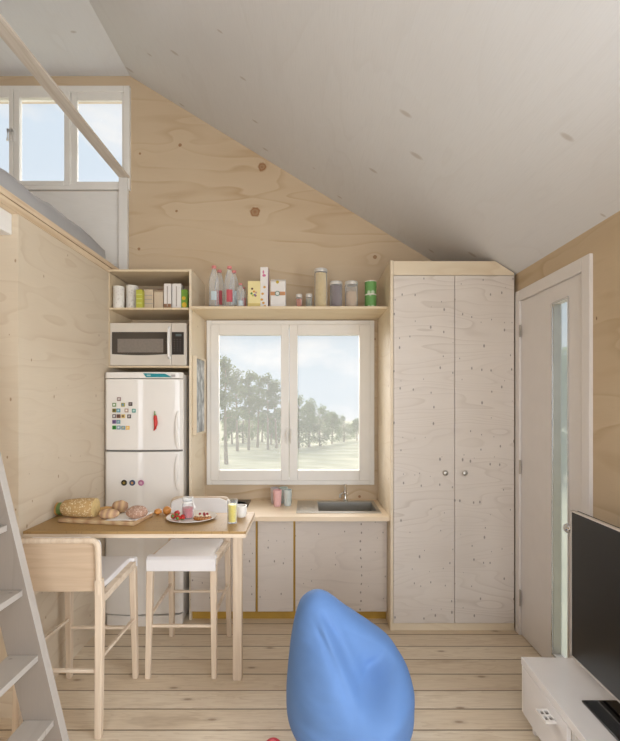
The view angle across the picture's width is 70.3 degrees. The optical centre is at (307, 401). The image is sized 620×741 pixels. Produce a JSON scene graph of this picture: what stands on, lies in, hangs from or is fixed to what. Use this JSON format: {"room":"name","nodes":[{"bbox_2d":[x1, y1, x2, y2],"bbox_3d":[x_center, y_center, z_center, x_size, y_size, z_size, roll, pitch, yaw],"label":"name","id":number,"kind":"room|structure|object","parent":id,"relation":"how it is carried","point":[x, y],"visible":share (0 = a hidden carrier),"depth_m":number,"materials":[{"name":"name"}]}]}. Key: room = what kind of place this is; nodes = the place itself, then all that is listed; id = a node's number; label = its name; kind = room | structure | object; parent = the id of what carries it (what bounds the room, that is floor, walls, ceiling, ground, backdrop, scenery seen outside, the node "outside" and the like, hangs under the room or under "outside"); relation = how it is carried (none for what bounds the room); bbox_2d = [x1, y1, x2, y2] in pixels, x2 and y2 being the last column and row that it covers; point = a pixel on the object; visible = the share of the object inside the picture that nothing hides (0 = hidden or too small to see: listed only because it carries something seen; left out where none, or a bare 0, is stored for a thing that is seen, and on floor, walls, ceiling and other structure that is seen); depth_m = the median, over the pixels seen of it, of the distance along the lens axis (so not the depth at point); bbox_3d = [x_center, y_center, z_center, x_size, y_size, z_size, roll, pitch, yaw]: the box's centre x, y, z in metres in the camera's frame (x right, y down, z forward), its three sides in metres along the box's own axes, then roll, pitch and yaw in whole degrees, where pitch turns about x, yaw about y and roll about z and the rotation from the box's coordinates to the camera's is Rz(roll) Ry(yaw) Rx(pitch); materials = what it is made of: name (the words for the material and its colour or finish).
{"room":"tiny house interior","nodes":[
{"label":"tiny house interior","id":0,"kind":"room"},
{"bbox_2d":[0,185,128,284],"bbox_3d":[-2.381,-0.993,1.923,1.839,0.082,3.445,0,0,0],"label":"floor","id":1,"kind":"structure","parent":0,"point":[9,202],"depth_m":2.48,"materials":[{"name":"brown wood"}]},
{"bbox_2d":[0,168,105,258],"bbox_3d":[-2.134,-1.122,2.700,1.233,0.174,1.200,0,0,0],"label":"mattress","id":2,"kind":"object","parent":1,"relation":"on","point":[7,181],"visible":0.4,"depth_m":2.58,"materials":[{"name":"grey fabric"}]},
{"bbox_2d":[0,214,130,717],"bbox_3d":[-2.384,0.324,2.938,1.833,2.552,1.415,0,0,0],"label":"wall","id":3,"kind":"structure","parent":0,"point":[54,300],"depth_m":2.52,"materials":[{"name":"brown wood"}]},
{"bbox_2d":[0,207,11,234],"bbox_3d":[-2.050,-0.898,2.179,1.100,0.106,0.099,0,0,0],"label":"trim","id":4,"kind":"structure","parent":3,"relation":"attached to","point":[5,217],"depth_m":2.19,"materials":[{"name":"white"}]},
{"bbox_2d":[0,76,430,499],"bbox_3d":[-0.916,-0.580,3.720,5.067,4.360,0.150,0,0,0],"label":"wall","id":5,"kind":"structure","parent":0,"point":[200,199],"depth_m":3.65,"materials":[{"name":"brown wood"}]},
{"bbox_2d":[0,13,130,268],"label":"window","id":6,"kind":"structure","parent":5,"relation":"in","point":[15,95],"depth_m":3.61,"materials":[{"name":"white wood"}]},
{"bbox_2d":[30,191,118,267],"bbox_3d":[-2.393,-1.387,3.639,1.813,0.706,0.012,0,0,0],"label":"panel","id":7,"kind":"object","parent":5,"relation":"attached to","point":[96,213],"depth_m":3.63,"materials":[{"name":"white wood"}]},
{"bbox_2d":[191,306,386,319],"bbox_3d":[-0.139,-0.688,3.422,1.431,0.019,0.444,0,0,0],"label":"wall shelf","id":8,"kind":"object","parent":5,"relation":"attached to","point":[206,312],"visible":1,"depth_m":3.33,"materials":[{"name":"brown wood"}]},
{"bbox_2d":[209,265,216,299],"bbox_3d":[-0.711,-0.864,3.329,0.076,0.332,0.077,0,0,0],"label":"plastic bottle","id":9,"kind":"object","parent":8,"relation":"on","point":[213,293],"visible":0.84,"depth_m":3.29,"materials":[{"name":"white"}]},
{"bbox_2d":[217,269,221,304],"bbox_3d":[-0.696,-0.868,3.459,0.076,0.340,0.077,0,0,0],"label":"plastic bottle","id":10,"kind":"object","parent":8,"relation":"on","point":[219,292],"visible":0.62,"depth_m":3.42,"materials":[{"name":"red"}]},
{"bbox_2d":[227,266,231,301],"bbox_3d":[-0.594,-0.862,3.329,0.080,0.328,0.081,0,0,0],"label":"plastic bottle","id":11,"kind":"object","parent":8,"relation":"on","point":[229,291],"visible":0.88,"depth_m":3.29,"materials":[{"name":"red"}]},
{"bbox_2d":[231,270,236,304],"bbox_3d":[-0.582,-0.865,3.459,0.076,0.335,0.077,0,0,0],"label":"plastic bottle","id":12,"kind":"object","parent":8,"relation":"on","point":[234,293],"visible":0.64,"depth_m":3.42,"materials":[{"name":"white"}]},
{"bbox_2d":[238,283,244,305],"bbox_3d":[-0.505,-0.793,3.300,0.060,0.191,0.061,0,0,0],"label":"plastic bottle","id":13,"kind":"object","parent":8,"relation":"on","point":[240,302],"visible":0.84,"depth_m":3.27,"materials":[{"name":"white"}]},
{"bbox_2d":[242,287,245,305],"bbox_3d":[-0.498,-0.791,3.400,0.052,0.188,0.053,0,0,0],"label":"plastic bottle","id":14,"kind":"object","parent":8,"relation":"on","point":[243,299],"visible":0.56,"depth_m":3.38,"materials":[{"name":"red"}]},
{"bbox_2d":[248,281,259,305],"bbox_3d":[-0.404,-0.801,3.314,0.094,0.207,0.052,0,0,0],"label":"carton","id":15,"kind":"object","parent":8,"relation":"on","point":[253,286],"visible":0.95,"depth_m":3.29,"materials":[{"name":"yellow cardboard"}]},
{"bbox_2d":[260,267,268,305],"bbox_3d":[-0.328,-0.853,3.334,0.058,0.311,0.092,0,0,0],"label":"carton","id":16,"kind":"object","parent":8,"relation":"on","point":[264,271],"visible":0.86,"depth_m":3.29,"materials":[{"name":"white cardboard"}]},
{"bbox_2d":[268,269,268,305],"bbox_3d":[-0.299,-0.853,3.335,0.001,0.307,0.086,0,0,0],"label":"print","id":17,"kind":"object","parent":16,"relation":"attached to","point":[268,269],"depth_m":3.33},
{"bbox_2d":[270,280,285,305],"bbox_3d":[-0.224,-0.811,3.329,0.115,0.227,0.088,0,0,0],"label":"carton","id":18,"kind":"object","parent":8,"relation":"on","point":[277,287],"visible":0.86,"depth_m":3.29,"materials":[{"name":"white cardboard"}]},
{"bbox_2d":[296,294,301,305],"bbox_3d":[-0.067,-0.756,3.330,0.048,0.116,0.048,0,0,0],"label":"glass jar","id":19,"kind":"object","parent":8,"relation":"on","point":[299,296],"visible":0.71,"depth_m":3.31,"materials":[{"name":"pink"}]},
{"bbox_2d":[306,293,311,305],"bbox_3d":[0.007,-0.757,3.330,0.048,0.118,0.048,0,0,0],"label":"glass jar","id":20,"kind":"object","parent":8,"relation":"on","point":[308,301],"visible":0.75,"depth_m":3.31,"materials":[{"name":"white glass"}]},
{"bbox_2d":[314,268,327,305],"bbox_3d":[0.097,-0.851,3.330,0.103,0.306,0.103,0,0,0],"label":"glass jar","id":21,"kind":"object","parent":8,"relation":"on","point":[320,273],"visible":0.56,"depth_m":3.29,"materials":[{"name":"white"}]},
{"bbox_2d":[330,280,341,305],"bbox_3d":[0.212,-0.803,3.330,0.097,0.211,0.097,0,0,0],"label":"glass jar","id":22,"kind":"object","parent":8,"relation":"on","point":[336,285],"visible":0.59,"depth_m":3.29,"materials":[{"name":"white"}]},
{"bbox_2d":[345,280,357,305],"bbox_3d":[0.328,-0.803,3.330,0.101,0.211,0.101,0,0,0],"label":"glass jar","id":23,"kind":"object","parent":8,"relation":"on","point":[351,296],"visible":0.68,"depth_m":3.29,"materials":[{"name":"white"}]},
{"bbox_2d":[365,294,376,305],"bbox_3d":[0.474,-0.752,3.330,0.090,0.109,0.090,0,0,0],"label":"tin can","id":24,"kind":"object","parent":8,"relation":"on","point":[370,299],"visible":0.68,"depth_m":3.29,"materials":[{"name":"green metal"}]},
{"bbox_2d":[365,280,376,294],"bbox_3d":[0.474,-0.858,3.330,0.090,0.101,0.090,0,0,0],"label":"tin can","id":25,"kind":"object","parent":24,"relation":"on","point":[370,285],"visible":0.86,"depth_m":3.29,"materials":[{"name":"green metal"}]},
{"bbox_2d":[207,320,373,484],"bbox_3d":[-0.144,0.005,3.658,1.382,1.355,0.174,0,0,0],"label":"window","id":26,"kind":"structure","parent":5,"relation":"in","point":[289,331],"depth_m":3.61,"materials":[{"name":"white wood"}]},
{"bbox_2d":[0,610,565,740],"bbox_3d":[-0.916,1.660,0.873,5.067,0.120,5.845,0,0,0],"label":"floor","id":27,"kind":"structure","parent":0,"point":[467,684],"depth_m":2.47,"materials":[{"name":"beige wood"}]},
{"bbox_2d":[0,453,68,740],"bbox_3d":[-1.434,0.150,1.541,0.842,2.900,0.762,0,0,0],"label":"ladder","id":28,"kind":"object","parent":27,"relation":"on","point":[27,666],"visible":1,"depth_m":1.88,"materials":[{"name":"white wood"}]},
{"bbox_2d":[12,537,138,739],"bbox_3d":[-1.193,1.123,2.324,0.423,0.956,0.492,0,0,0],"label":"bar stool","id":29,"kind":"object","parent":27,"relation":"on","point":[69,565],"visible":0.83,"depth_m":2.11,"materials":[{"name":"brown wood"}]},
{"bbox_2d":[23,513,254,680],"bbox_3d":[-0.893,1.133,2.454,1.146,0.935,0.383,0,0,0],"label":"bar table","id":30,"kind":"object","parent":27,"relation":"on","point":[156,526],"visible":0.83,"depth_m":2.37,"materials":[{"name":"brown wood"}]},
{"bbox_2d":[54,502,61,515],"bbox_3d":[-1.467,0.626,2.575,0.076,0.076,0.073,0,0,0],"label":"squash","id":31,"kind":"object","parent":30,"relation":"on","point":[57,512],"visible":0.59,"depth_m":2.55,"materials":[{"name":"green food"}]},
{"bbox_2d":[58,513,152,525],"bbox_3d":[-1.139,0.654,2.489,0.453,0.021,0.200,0,0,9],"label":"chopping board","id":32,"kind":"object","parent":30,"relation":"on","point":[96,520],"visible":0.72,"depth_m":2.40,"materials":[{"name":"brown wood"}]},
{"bbox_2d":[60,498,99,517],"bbox_3d":[-1.287,0.591,2.471,0.193,0.104,0.111,0,0,0],"label":"bread loaf","id":33,"kind":"object","parent":32,"relation":"on","point":[78,507],"visible":0.98,"depth_m":2.43,"materials":[{"name":"beige food"}]},
{"bbox_2d":[100,506,111,510],"bbox_3d":[-1.179,0.623,2.553,0.080,0.035,0.036,0,0,-11],"label":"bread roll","id":34,"kind":"object","parent":32,"relation":"on","point":[105,507],"visible":0.36,"depth_m":2.54,"materials":[{"name":"food"}]},
{"bbox_2d":[99,508,119,518],"bbox_3d":[-1.097,0.616,2.429,0.115,0.056,0.064,0,0,0],"label":"bread roll","id":35,"kind":"object","parent":32,"relation":"on","point":[109,513],"visible":1,"depth_m":2.41,"materials":[{"name":"brown food"}]},
{"bbox_2d":[111,500,127,512],"bbox_3d":[-1.093,0.607,2.556,0.092,0.077,0.063,0,0,0],"label":"bread roll","id":36,"kind":"object","parent":32,"relation":"on","point":[121,506],"visible":0.85,"depth_m":2.53,"materials":[{"name":"beige food"}]},
{"bbox_2d":[105,512,151,520],"bbox_3d":[-1.004,0.641,2.472,0.199,0.003,0.171,0,0,0],"label":"napkin","id":37,"kind":"object","parent":32,"relation":"on","point":[122,516],"visible":0.58,"depth_m":2.43,"materials":[{"name":"white paper"}]},
{"bbox_2d":[126,505,147,518],"bbox_3d":[-0.944,0.607,2.429,0.121,0.071,0.092,0,0,0],"label":"bread roll","id":38,"kind":"object","parent":37,"relation":"on","point":[137,511],"visible":1,"depth_m":2.40,"materials":[{"name":"brown food"}]},
{"bbox_2d":[154,509,161,514],"bbox_3d":[-0.886,0.647,2.600,0.046,0.034,0.049,0,0,0],"label":"orange","id":39,"kind":"object","parent":30,"relation":"on","point":[156,511],"visible":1,"depth_m":2.58,"materials":[{"name":"orange food"}]},
{"bbox_2d":[163,506,170,514],"bbox_3d":[-0.833,0.640,2.600,0.050,0.048,0.048,0,0,0],"label":"orange","id":40,"kind":"object","parent":30,"relation":"on","point":[166,510],"visible":1,"depth_m":2.58,"materials":[{"name":"orange food"}]},
{"bbox_2d":[166,510,216,522],"bbox_3d":[-0.662,0.656,2.505,0.280,0.016,0.258,0,0,0],"label":"plate","id":41,"kind":"object","parent":30,"relation":"on","point":[195,512],"visible":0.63,"depth_m":2.49,"materials":[{"name":"white ceramic"}]},
{"bbox_2d":[182,496,195,517],"bbox_3d":[-0.678,0.596,2.501,0.073,0.121,0.064,0,0,-22],"label":"jam jar","id":42,"kind":"object","parent":41,"relation":"on","point":[187,511],"visible":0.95,"depth_m":2.48,"materials":[{"name":"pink glass"}]},
{"bbox_2d":[193,512,211,520],"bbox_3d":[-0.592,0.640,2.470,0.104,0.033,0.078,0,0,0],"label":"waffle","id":43,"kind":"object","parent":41,"relation":"on","point":[204,516],"visible":1,"depth_m":2.46,"materials":[{"name":"orange food"}]},
{"bbox_2d":[227,503,237,521],"bbox_3d":[-0.416,0.600,2.418,0.058,0.128,0.058,0,0,0],"label":"juice glass","id":44,"kind":"object","parent":30,"relation":"on","point":[232,507],"visible":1,"depth_m":2.40,"materials":[{"name":"yellow"}]},
{"bbox_2d":[237,504,246,517],"bbox_3d":[-0.396,0.631,2.555,0.087,0.066,0.066,0,0,30],"label":"coffee cup","id":45,"kind":"object","parent":30,"relation":"on","point":[241,508],"visible":0.67,"depth_m":2.52,"materials":[{"name":"white ceramic"}]},
{"bbox_2d":[105,372,188,626],"bbox_3d":[-1.181,0.693,3.375,0.561,1.812,0.509,0,0,0],"label":"refrigerator","id":46,"kind":"object","parent":27,"relation":"on","point":[159,458],"visible":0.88,"depth_m":3.13,"materials":[{"name":"metal"}]},
{"bbox_2d":[153,411,157,430],"bbox_3d":[-1.081,0.135,3.122,0.030,0.140,0.027,0,0,0],"label":"magnet","id":47,"kind":"object","parent":46,"relation":"attached to","point":[155,415],"visible":1,"depth_m":3.11},
{"bbox_2d":[108,269,204,619],"bbox_3d":[-1.161,0.313,3.437,0.611,2.574,0.414,0,0,0],"label":"appliance tower","id":48,"kind":"object","parent":27,"relation":"on","point":[138,277],"visible":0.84,"depth_m":3.37,"materials":[{"name":"brown wood"}]},
{"bbox_2d":[113,285,124,307],"bbox_3d":[-1.408,-0.776,3.275,0.080,0.164,0.080,0,0,0],"label":"tin","id":49,"kind":"object","parent":48,"relation":"on","point":[118,291],"visible":0.83,"depth_m":3.24,"materials":[{"name":"white metal"}]},
{"bbox_2d":[126,285,137,307],"bbox_3d":[-1.333,-0.786,3.335,0.090,0.185,0.090,0,0,0],"label":"tin","id":50,"kind":"object","parent":48,"relation":"on","point":[130,289],"visible":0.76,"depth_m":3.29,"materials":[{"name":"white metal"}]},
{"bbox_2d":[136,290,143,307],"bbox_3d":[-1.244,-0.761,3.264,0.046,0.135,0.046,0,0,0],"label":"carton","id":51,"kind":"object","parent":48,"relation":"on","point":[139,293],"visible":0.8,"depth_m":3.24,"materials":[{"name":"yellow cardboard"}]},
{"bbox_2d":[108,366,188,370],"bbox_3d":[-1.169,-0.259,3.437,0.593,0.013,0.414,0,0,0],"label":"shelf","id":52,"kind":"object","parent":48,"relation":"attached to","point":[127,368],"depth_m":3.32,"materials":[{"name":"brown wood"}]},
{"bbox_2d":[109,308,188,319],"bbox_3d":[-1.167,-0.686,3.437,0.588,0.014,0.414,0,0,0],"label":"shelf","id":53,"kind":"object","parent":48,"relation":"attached to","point":[124,313],"depth_m":3.38,"materials":[{"name":"brown wood"}]},
{"bbox_2d":[110,323,188,365],"bbox_3d":[-1.177,-0.425,3.399,0.563,0.317,0.402,0,0,0],"label":"microwave","id":54,"kind":"object","parent":48,"relation":"on","point":[131,344],"visible":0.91,"depth_m":3.24,"materials":[{"name":"metal"}]},
{"bbox_2d":[144,289,154,307],"bbox_3d":[-1.196,-0.769,3.334,0.069,0.151,0.071,0,0,0],"label":"carton","id":55,"kind":"object","parent":48,"relation":"on","point":[148,293],"visible":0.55,"depth_m":3.30,"materials":[{"name":"beige cardboard"}]},
{"bbox_2d":[154,290,163,307],"bbox_3d":[-1.121,-0.772,3.335,0.066,0.156,0.070,0,0,0],"label":"carton","id":56,"kind":"object","parent":48,"relation":"on","point":[158,294],"visible":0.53,"depth_m":3.30,"materials":[{"name":"beige cardboard"}]},
{"bbox_2d":[164,284,171,307],"bbox_3d":[-1.054,-0.791,3.344,0.054,0.195,0.091,0,0,0],"label":"carton","id":57,"kind":"object","parent":48,"relation":"on","point":[167,287],"visible":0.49,"depth_m":3.30,"materials":[{"name":"white cardboard"}]},
{"bbox_2d":[172,284,183,307],"bbox_3d":[-0.985,-0.791,3.344,0.065,0.195,0.091,0,0,0],"label":"carton","id":58,"kind":"object","parent":48,"relation":"on","point":[176,288],"visible":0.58,"depth_m":3.30,"materials":[{"name":"white cardboard"}]},
{"bbox_2d":[181,290,188,307],"bbox_3d":[-0.927,-0.769,3.329,0.048,0.150,0.062,0,0,0],"label":"packet","id":59,"kind":"object","parent":48,"relation":"on","point":[184,293],"visible":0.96,"depth_m":3.30,"materials":[{"name":"green cardboard"}]},
{"bbox_2d":[182,296,186,307],"bbox_3d":[-0.928,-0.751,3.300,0.036,0.084,0.004,0,0,0],"label":"print","id":60,"kind":"object","parent":59,"relation":"attached to","point":[184,298],"depth_m":3.30},
{"bbox_2d":[193,356,205,434],"bbox_3d":[-0.842,-0.049,3.420,0.025,0.593,0.304,0,0,0],"label":"framed picture","id":61,"kind":"object","parent":48,"relation":"attached to","point":[199,364],"visible":1,"depth_m":3.40,"materials":[{"name":"brown wood"}]},
{"bbox_2d":[197,359,203,432],"bbox_3d":[-0.846,-0.049,3.420,0.016,0.561,0.272,0,0,0],"label":"print","id":62,"kind":"object","parent":61,"relation":"attached to","point":[200,362],"depth_m":3.43},
{"bbox_2d":[145,496,231,678],"bbox_3d":[-0.735,1.123,2.782,0.423,0.956,0.492,0,0,0],"label":"bar stool","id":63,"kind":"object","parent":27,"relation":"on","point":[176,554],"visible":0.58,"depth_m":2.62,"materials":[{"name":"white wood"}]},
{"bbox_2d":[267,737,279,740],"bbox_3d":[-0.156,1.554,1.965,0.090,0.090,0.090,0,0,0],"label":"ball","id":64,"kind":"object","parent":27,"relation":"on","point":[272,738],"visible":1,"depth_m":1.97,"materials":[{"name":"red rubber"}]},
{"bbox_2d":[191,521,386,618],"bbox_3d":[-0.139,1.221,3.419,1.430,0.758,0.448,0,0,0],"label":"base cabinet","id":65,"kind":"object","parent":27,"relation":"on","point":[283,561],"visible":0.58,"depth_m":3.19,"materials":[{"name":"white wood"}]},
{"bbox_2d":[247,500,389,520],"bbox_3d":[-0.139,0.825,3.372,1.430,0.032,0.544,0,0,0],"label":"countertop","id":66,"kind":"structure","parent":65,"relation":"on","point":[264,510],"depth_m":3.16,"materials":[{"name":"brown wood"}]},
{"bbox_2d":[230,500,250,506],"bbox_3d":[-0.627,0.805,3.490,0.325,0.007,0.260,0,0,0],"label":"cooktop","id":67,"kind":"object","parent":66,"relation":"in","point":[247,502],"visible":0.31,"depth_m":3.54,"materials":[{"name":"black glass"}]},
{"bbox_2d":[270,487,278,503],"bbox_3d":[-0.267,0.746,3.520,0.068,0.124,0.068,0,0,0],"label":"tumbler","id":68,"kind":"object","parent":66,"relation":"on","point":[271,488],"visible":0.48,"depth_m":3.50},
{"bbox_2d":[273,489,281,506],"bbox_3d":[-0.238,0.746,3.420,0.068,0.124,0.068,0,0,0],"label":"tumbler","id":69,"kind":"object","parent":66,"relation":"on","point":[277,493],"visible":1,"depth_m":3.39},
{"bbox_2d":[279,486,287,503],"bbox_3d":[-0.196,0.746,3.530,0.068,0.124,0.068,0,0,0],"label":"tumbler","id":70,"kind":"object","parent":66,"relation":"on","point":[282,487],"visible":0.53,"depth_m":3.50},
{"bbox_2d":[283,489,291,505],"bbox_3d":[-0.160,0.746,3.440,0.068,0.124,0.068,0,0,0],"label":"tumbler","id":71,"kind":"object","parent":66,"relation":"on","point":[287,493],"visible":1,"depth_m":3.41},
{"bbox_2d":[296,500,380,512],"bbox_3d":[0.225,0.891,3.396,0.620,0.176,0.402,0,0,0],"label":"sink","id":72,"kind":"object","parent":66,"relation":"in","point":[303,506],"visible":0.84,"depth_m":3.55,"materials":[{"name":"metal"}]},
{"bbox_2d":[339,484,348,501],"bbox_3d":[0.276,0.737,3.522,0.054,0.135,0.168,0,0,30],"label":"tap","id":73,"kind":"object","parent":66,"relation":"on","point":[345,493],"visible":1,"depth_m":3.57,"materials":[{"name":"silver metal"}]},
{"bbox_2d":[286,589,414,740],"bbox_3d":[0.194,1.244,2.039,0.589,0.712,0.618,0,0,0],"label":"bean bag","id":74,"kind":"object","parent":27,"relation":"on","point":[347,679],"visible":1,"depth_m":1.89,"materials":[{"name":"blue fabric"}]},
{"bbox_2d":[378,260,513,629],"bbox_3d":[1.011,0.304,3.349,0.868,2.592,0.591,0,0,0],"label":"wardrobe","id":75,"kind":"object","parent":27,"relation":"on","point":[446,328],"visible":0.97,"depth_m":3.08,"materials":[{"name":"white wood"}]},
{"bbox_2d":[521,657,616,740],"bbox_3d":[1.222,1.436,1.467,0.433,0.328,1.462,0,0,0],"label":"tv stand","id":76,"kind":"object","parent":27,"relation":"on","point":[554,689],"visible":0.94,"depth_m":1.96,"materials":[{"name":"white paint"}]},
{"bbox_2d":[570,510,619,740],"bbox_3d":[1.272,0.896,1.534,0.226,0.751,1.173,0,0,0],"label":"television","id":77,"kind":"object","parent":76,"relation":"on","point":[594,542],"visible":1,"depth_m":1.92,"materials":[{"name":"black plastic"}]},
{"bbox_2d":[0,0,619,274],"bbox_3d":[-0.916,-1.854,0.873,5.067,2.092,5.845,0,0,0],"label":"ceiling","id":78,"kind":"structure","parent":0,"point":[458,130],"depth_m":2.35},
{"bbox_2d":[514,211,619,626],"bbox_3d":[1.542,0.335,0.873,0.150,2.530,5.845,0,0,0],"label":"wall","id":79,"kind":"structure","parent":0,"point":[602,240],"depth_m":2.19,"materials":[{"name":"brown wood"}]},
{"bbox_2d":[515,253,592,657],"bbox_3d":[1.457,0.416,2.672,0.140,2.367,0.815,0,0,0],"label":"door","id":80,"kind":"structure","parent":79,"relation":"in","point":[538,306],"depth_m":2.68,"materials":[{"name":"white paint"}]},
{"label":"outside","id":81,"kind":"structure","parent":0,"visible":0},
{"bbox_2d":[220,421,566,657],"bbox_3d":[0.000,2.919,32.500,140.000,1.838,115.000,0,0,0],"label":"ground","id":82,"kind":"structure","parent":81,"point":[337,455],"depth_m":29.11,"materials":[{"name":"green plant"}]},
{"bbox_2d":[221,410,240,443],"bbox_3d":[-6.960,2.281,39.989,1.874,3.098,1.890,0,0,-29],"label":"leafy tree","id":83,"kind":"object","parent":82,"relation":"on","point":[231,428],"visible":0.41,"depth_m":39.75,"materials":[{"name":"green plant"}]},
{"bbox_2d":[220,354,248,463],"bbox_3d":[-4.971,0.451,26.817,2.596,6.769,2.899,0,0,0],"label":"pine tree","id":84,"kind":"object","parent":82,"relation":"on","point":[225,366],"visible":0.84,"depth_m":26.90,"materials":[{"name":"green plant"}]},
{"bbox_2d":[222,368,251,450],"bbox_3d":[-5.492,0.595,34.086,2.355,6.435,2.690,0,0,27],"label":"pine tree","id":85,"kind":"object","parent":82,"relation":"on","point":[236,372],"visible":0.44,"depth_m":33.92,"materials":[{"name":"green plant"}]},
{"bbox_2d":[233,412,253,442],"bbox_3d":[-6.120,2.132,40.998,2.289,3.389,2.365,0,0,-44],"label":"leafy tree","id":86,"kind":"object","parent":82,"relation":"on","point":[243,429],"visible":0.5,"depth_m":40.95,"materials":[{"name":"green plant"}]},
{"bbox_2d":[237,369,262,449],"bbox_3d":[-4.675,0.616,35.172,2.460,6.415,2.747,0,0,31],"label":"pine tree","id":87,"kind":"object","parent":82,"relation":"on","point":[251,401],"visible":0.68,"depth_m":34.67,"materials":[{"name":"green plant"}]},
{"bbox_2d":[244,414,259,439],"bbox_3d":[-5.643,2.454,43.974,1.879,2.693,1.819,0,0,16],"label":"leafy tree","id":88,"kind":"object","parent":82,"relation":"on","point":[253,421],"visible":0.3,"depth_m":43.95,"materials":[{"name":"green plant"}]},
{"bbox_2d":[245,379,266,446],"bbox_3d":[-4.226,0.821,36.923,2.500,5.979,2.188,0,0,-43],"label":"pine tree","id":89,"kind":"object","parent":82,"relation":"on","point":[258,383],"visible":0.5,"depth_m":36.90,"materials":[{"name":"green plant"}]},
{"bbox_2d":[254,412,269,441],"bbox_3d":[-4.342,2.338,41.998,1.771,2.928,1.787,0,0,-15],"label":"leafy tree","id":90,"kind":"object","parent":82,"relation":"on","point":[262,424],"visible":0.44,"depth_m":41.78,"materials":[{"name":"green plant"}]},
{"bbox_2d":[250,373,280,449],"bbox_3d":[-3.308,0.739,34.883,2.646,6.178,2.370,0,0,-28],"label":"pine tree","id":91,"kind":"object","parent":82,"relation":"on","point":[270,391],"visible":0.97,"depth_m":34.86,"materials":[{"name":"green plant"}]},
{"bbox_2d":[262,380,280,447],"bbox_3d":[-2.563,0.976,36.052,2.373,5.676,2.077,0,0,-12],"label":"pine tree","id":92,"kind":"object","parent":82,"relation":"on","point":[277,410],"visible":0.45,"depth_m":35.92,"materials":[{"name":"green plant"}]},
{"bbox_2d":[263,415,280,444],"bbox_3d":[-3.238,2.381,39.021,1.685,2.785,1.700,0,0,-44],"label":"leafy tree","id":93,"kind":"object","parent":82,"relation":"on","point":[271,425],"visible":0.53,"depth_m":38.93,"materials":[{"name":"green plant"}]},
{"bbox_2d":[269,411,280,442],"bbox_3d":[-2.580,2.191,40.017,2.198,3.150,2.128,0,0,31],"label":"leafy tree","id":94,"kind":"object","parent":82,"relation":"on","point":[279,432],"visible":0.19,"depth_m":39.89,"materials":[{"name":"green plant"}]},
{"bbox_2d":[280,391,317,447],"bbox_3d":[-0.753,1.450,35.940,3.193,4.727,3.298,0,0,0],"label":"leafy tree","id":95,"kind":"object","parent":82,"relation":"on","point":[304,425],"visible":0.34,"depth_m":35.38,"materials":[{"name":"green plant"}]},
{"bbox_2d":[299,398,324,446],"bbox_3d":[0.095,1.711,37.069,2.546,4.172,2.524,0,0,-9],"label":"leafy tree","id":96,"kind":"object","parent":82,"relation":"on","point":[311,407],"visible":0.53,"depth_m":36.84,"materials":[{"name":"green plant"}]},
{"bbox_2d":[310,403,332,445],"bbox_3d":[0.975,1.964,38.032,2.484,3.677,2.566,0,0,-15],"label":"leafy tree","id":97,"kind":"object","parent":82,"relation":"on","point":[326,432],"visible":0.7,"depth_m":37.82,"materials":[{"name":"green plant"}]},
{"bbox_2d":[323,410,342,443],"bbox_3d":[2.226,2.286,39.972,1.881,3.110,1.898,0,0,15],"label":"leafy tree","id":98,"kind":"object","parent":82,"relation":"on","point":[334,424],"visible":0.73,"depth_m":39.70,"materials":[{"name":"green plant"}]},
{"bbox_2d":[335,414,354,441],"bbox_3d":[3.486,2.505,41.989,1.833,2.714,1.894,0,0,-30],"label":"leafy tree","id":99,"kind":"object","parent":82,"relation":"on","point":[348,425],"visible":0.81,"depth_m":41.86,"materials":[{"name":"green plant"}]},
{"bbox_2d":[350,418,358,440],"bbox_3d":[4.751,2.676,43.012,1.420,2.347,1.432,0,0,0],"label":"leafy tree","id":100,"kind":"object","parent":82,"relation":"on","point":[355,424],"visible":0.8,"depth_m":42.88,"materials":[{"name":"green plant"}]},
{"bbox_2d":[562,349,566,481],"bbox_3d":[12.063,0.593,21.087,4.506,6.457,4.362,0,0,1],"label":"leafy tree","id":101,"kind":"object","parent":82,"relation":"on","point":[564,365],"visible":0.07,"depth_m":19.95,"materials":[{"name":"green plant"}]},
{"bbox_2d":[562,347,566,471],"bbox_3d":[13.132,0.330,20.921,4.284,7.020,4.247,0,0,31],"label":"leafy tree","id":102,"kind":"object","parent":82,"relation":"on","point":[564,350],"visible":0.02,"depth_m":20.70,"materials":[{"name":"green plant"}]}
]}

